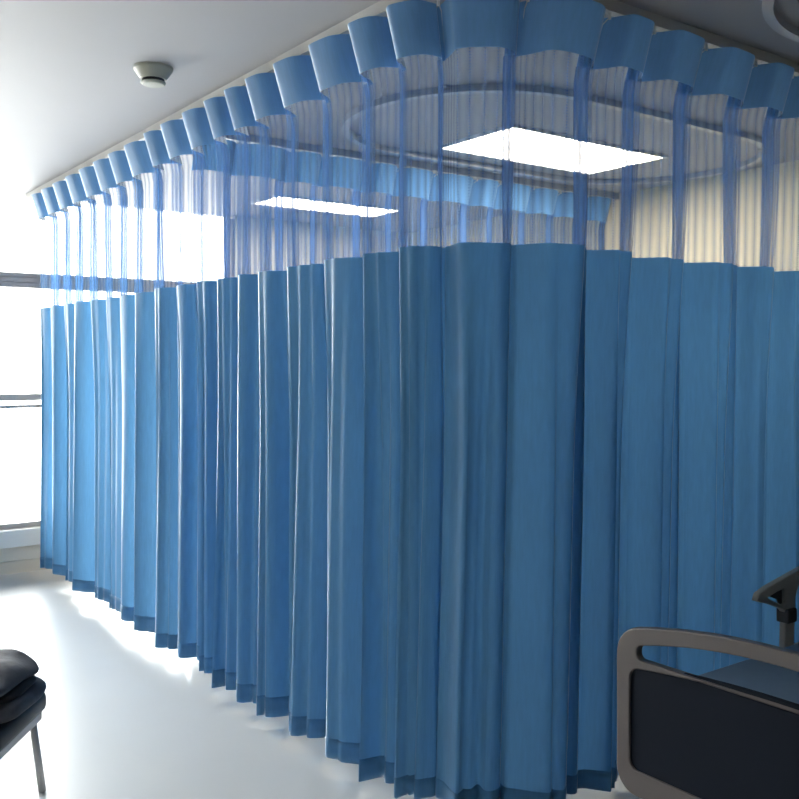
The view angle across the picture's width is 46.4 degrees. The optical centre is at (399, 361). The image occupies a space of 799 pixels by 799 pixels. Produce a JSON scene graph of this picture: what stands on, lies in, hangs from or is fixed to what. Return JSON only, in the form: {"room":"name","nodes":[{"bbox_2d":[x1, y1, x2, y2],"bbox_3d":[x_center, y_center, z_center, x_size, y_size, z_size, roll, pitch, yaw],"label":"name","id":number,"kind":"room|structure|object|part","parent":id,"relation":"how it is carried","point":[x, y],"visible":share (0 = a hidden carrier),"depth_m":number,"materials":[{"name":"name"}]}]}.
{"room":"hospital room","nodes":[
{"label":"hospital room","id":0,"kind":"room"},
{"bbox_2d":[0,216,406,562],"bbox_3d":[-3.100,0.150,6.393,7.740,2.680,0.140,0,0,-36],"label":"wall","id":1,"kind":"structure","parent":0,"point":[341,237],"depth_m":7.88,"materials":[{"name":"white paint"}]},
{"bbox_2d":[0,558,44,574],"bbox_3d":[-3.055,1.448,6.331,7.740,0.085,0.012,0,0,-36],"label":"baseboard","id":2,"kind":"structure","parent":1,"relation":"attached to","point":[27,565],"depth_m":6.60,"materials":[{"name":"beige"}]},
{"bbox_2d":[0,195,233,548],"bbox_3d":[-3.626,0.055,5.977,5.660,2.490,0.190,0,0,-36],"label":"window","id":3,"kind":"structure","parent":1,"relation":"in","point":[19,533],"depth_m":6.66,"materials":[{"name":"silver metal"}]},
{"bbox_3d":[-3.626,1.240,5.977,5.660,0.120,0.190,0,0,-36],"label":"sill","id":4,"kind":"part","parent":3,"relation":"part of","materials":[{"name":"white"}]},
{"bbox_2d":[0,569,640,798],"bbox_3d":[-0.143,1.540,2.348,7.940,0.100,10.160,0,0,-36],"label":"floor","id":5,"kind":"structure","parent":0,"point":[124,716],"depth_m":3.78,"materials":[{"name":"tile"}]},
{"bbox_2d":[0,693,45,792],"bbox_3d":[-1.440,1.315,3.050,0.430,0.350,0.400,0,0,0],"label":"chair","id":6,"kind":"object","parent":5,"relation":"on","point":[13,731],"visible":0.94,"depth_m":3.11,"materials":[{"name":"grey metal"}]},
{"bbox_3d":[-1.440,1.225,3.050,0.400,0.030,0.370,0,0,0],"label":"seat frame","id":7,"kind":"part","parent":6,"relation":"part of","materials":[{"name":"grey paint"}]},
{"bbox_2d":[0,649,45,723],"bbox_3d":[-1.437,1.054,3.049,0.490,0.167,0.412,0,0,0],"label":"coat","id":8,"kind":"object","parent":6,"relation":"on","point":[20,688],"visible":1,"depth_m":3.03,"materials":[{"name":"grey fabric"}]},
{"bbox_3d":[-1.440,1.175,3.050,0.430,0.070,0.400,0,0,0],"label":"seat","id":9,"kind":"part","parent":6,"relation":"part of","materials":[{"name":"black leather"}]},
{"bbox_3d":[-1.252,1.359,3.222,0.060,0.261,0.025,0,0,-45],"label":"leg","id":10,"kind":"part","parent":6,"relation":"part of","materials":[{"name":"grey paint"}]},
{"bbox_2d":[617,566,798,798],"bbox_3d":[1.729,0.973,2.769,2.126,1.033,0.984,0,0,-36],"label":"hospital bed","id":11,"kind":"object","parent":5,"relation":"on","point":[681,734],"visible":0.98,"depth_m":2.33,"materials":[{"name":"grey plastic"}]},
{"bbox_3d":[0.881,0.938,2.149,0.012,0.319,0.892,0,0,-36],"label":"inset panel","id":12,"kind":"part","parent":11,"relation":"part of","materials":[{"name":"black plastic"}]},
{"bbox_2d":[698,643,798,703],"bbox_3d":[1.729,0.934,2.769,2.020,0.119,0.840,0,0,-36],"label":"mattress","id":13,"kind":"object","parent":11,"relation":"on","point":[770,679],"visible":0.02,"depth_m":2.58,"materials":[{"name":"blue fabric"}]},
{"bbox_3d":[1.516,0.791,3.195,1.030,0.286,0.022,0,0,-36],"label":"rail","id":14,"kind":"part","parent":11,"relation":"part of","materials":[{"name":"grey plastic"}]},
{"bbox_2d":[0,0,798,232],"bbox_3d":[-0.143,-1.240,2.348,7.940,0.100,10.160,0,0,-36],"label":"ceiling","id":15,"kind":"structure","parent":0,"point":[71,91],"depth_m":4.16,"materials":[{"name":"paint"}]},
{"bbox_2d":[26,129,145,199],"bbox_3d":[-1.962,-1.170,5.692,0.030,0.040,2.295,0,0,-36],"label":"track","id":16,"kind":"object","parent":15,"relation":"attached to","point":[139,136],"visible":0.64,"depth_m":5.46,"materials":[{"name":"grey metal"}]},
{"bbox_2d":[31,141,164,632],"bbox_3d":[-1.883,0.137,5.651,0.195,2.573,2.115,0,0,-36],"label":"privacy curtain","id":17,"kind":"object","parent":16,"relation":"hanging from","point":[98,526],"visible":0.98,"depth_m":5.51,"materials":[{"name":"blue fabric"}]},
{"bbox_3d":[-1.865,0.484,5.669,0.144,1.716,2.103,0,0,-36],"label":"cloth panel","id":18,"kind":"part","parent":17,"relation":"part of","materials":[{"name":"blue fabric"}]},
{"bbox_3d":[-1.865,-0.674,5.652,0.109,0.616,2.086,0,0,-36],"label":"net panel","id":19,"kind":"part","parent":17,"relation":"part of","materials":[{"name":"blue fabric"}]},
{"bbox_2d":[133,61,172,87],"bbox_3d":[-0.996,-1.153,3.768,0.156,0.073,0.156,0,0,-36],"label":"smoke detector","id":20,"kind":"object","parent":15,"relation":"attached to","point":[151,74],"visible":1,"depth_m":3.73,"materials":[{"name":"beige plastic"}]},
{"bbox_2d":[250,195,273,206],"bbox_3d":[-0.924,-1.183,6.817,0.226,0.014,0.418,0,0,-36],"label":"recessed light","id":21,"kind":"object","parent":15,"relation":"in","point":[271,199],"depth_m":6.89,"materials":[{"name":"white plastic"}]},
{"bbox_2d":[283,195,309,210],"bbox_3d":[-0.752,-1.183,6.900,0.482,0.014,0.486,0,0,-36],"label":"recessed light","id":22,"kind":"object","parent":15,"relation":"in","point":[301,203],"depth_m":6.90,"materials":[{"name":"white plastic"}]},
{"bbox_2d":[315,199,351,214],"bbox_3d":[-0.493,-1.183,7.090,0.581,0.014,0.485,0,0,-36],"label":"recessed light","id":23,"kind":"object","parent":15,"relation":"in","point":[336,207],"depth_m":7.12,"materials":[{"name":"white plastic"}]},
{"bbox_2d":[360,204,384,217],"bbox_3d":[-0.252,-1.183,7.267,0.427,0.014,0.486,0,0,-36],"label":"recessed light","id":24,"kind":"object","parent":15,"relation":"in","point":[373,211],"depth_m":7.27,"materials":[{"name":"white plastic"}]},
{"bbox_2d":[391,208,398,212],"bbox_3d":[-0.046,-1.183,7.230,0.130,0.014,0.182,0,0,-36],"label":"recessed light","id":25,"kind":"object","parent":15,"relation":"in","point":[393,210],"depth_m":7.24,"materials":[{"name":"white plastic"}]},
{"bbox_2d":[225,134,618,199],"bbox_3d":[0.233,-1.170,5.633,3.235,0.040,0.030,0,0,-36],"label":"track","id":26,"kind":"object","parent":15,"relation":"attached to","point":[252,139],"visible":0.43,"depth_m":5.48,"materials":[{"name":"silver metal"}]},
{"bbox_2d":[191,139,613,277],"bbox_3d":[0.215,0.152,5.674,3.143,2.605,0.163,0,0,-36],"label":"privacy curtain","id":27,"kind":"object","parent":26,"relation":"hanging from","point":[344,172],"visible":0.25,"depth_m":5.38,"materials":[{"name":"blue fabric"}]},
{"bbox_3d":[0.207,-0.674,5.686,3.135,0.615,0.090,0,0,-36],"label":"net panel","id":28,"kind":"part","parent":27,"relation":"part of","materials":[{"name":"blue fabric"}]},
{"bbox_2d":[146,0,798,131],"bbox_3d":[0.805,-1.170,3.814,4.223,0.040,1.852,0,0,1],"label":"track","id":29,"kind":"object","parent":15,"relation":"attached to","point":[616,8],"visible":0.42,"depth_m":3.39,"materials":[{"name":"grey metal"}]},
{"bbox_2d":[143,0,798,798],"bbox_3d":[0.790,0.148,3.818,4.175,2.597,1.947,0,0,1],"label":"privacy curtain","id":30,"kind":"object","parent":29,"relation":"hanging from","point":[416,506],"visible":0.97,"depth_m":3.27,"materials":[{"name":"blue fabric"}]},
{"bbox_3d":[0.791,-0.674,3.835,4.086,0.616,1.875,0,0,1],"label":"net panel","id":31,"kind":"part","parent":30,"relation":"part of","materials":[{"name":"blue fabric"}]},
{"bbox_3d":[0.779,0.494,3.854,4.065,1.743,1.875,0,0,1],"label":"cloth panel","id":32,"kind":"part","parent":30,"relation":"part of","materials":[{"name":"blue fabric"}]},
{"bbox_2d":[443,127,501,159],"bbox_3d":[0.546,-1.183,5.045,0.509,0.014,0.558,0,0,-36],"label":"recessed light","id":33,"kind":"object","parent":15,"relation":"in","point":[488,144],"depth_m":5.08,"materials":[{"name":"white plastic"}]},
{"bbox_2d":[514,124,572,171],"bbox_3d":[0.819,-1.183,5.188,1.070,0.014,0.650,0,0,-36],"label":"recessed light","id":34,"kind":"object","parent":15,"relation":"in","point":[542,148],"depth_m":5.16,"materials":[{"name":"white plastic"}]},
{"bbox_2d":[342,84,761,184],"bbox_3d":[0.898,-1.175,5.041,2.595,0.030,1.395,0,0,-36],"label":"rail","id":35,"kind":"object","parent":15,"relation":"attached to","point":[375,104],"visible":0.74,"depth_m":4.60,"materials":[{"name":"silver metal"}]},
{"bbox_3d":[0.207,-1.184,4.034,0.060,0.012,0.060,0,0,-36],"label":"mounting plate","id":36,"kind":"part","parent":35,"relation":"part of","materials":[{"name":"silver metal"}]},
{"bbox_2d":[587,139,621,174],"bbox_3d":[1.096,-1.183,5.387,0.709,0.014,0.643,0,0,-36],"label":"recessed light","id":37,"kind":"object","parent":15,"relation":"in","point":[601,156],"depth_m":5.36,"materials":[{"name":"white plastic"}]},
{"bbox_2d":[633,148,668,164],"bbox_3d":[1.350,-1.183,5.346,0.349,0.014,0.278,0,0,-36],"label":"recessed light","id":38,"kind":"object","parent":15,"relation":"in","point":[639,156],"depth_m":5.36,"materials":[{"name":"white plastic"}]},
{"bbox_2d":[760,0,798,42],"bbox_3d":[2.316,-1.175,3.136,2.555,0.030,1.425,0,0,-36],"label":"rail","id":39,"kind":"object","parent":15,"relation":"attached to","point":[771,16],"visible":1,"depth_m":3.20,"materials":[{"name":"silver metal"}]},
{"bbox_2d":[407,160,798,270],"bbox_3d":[3.033,0.150,4.645,0.100,2.680,9.920,0,0,-36],"label":"wall","id":40,"kind":"structure","parent":0,"point":[651,208],"depth_m":6.08,"materials":[{"name":"beige paint"}]}
]}

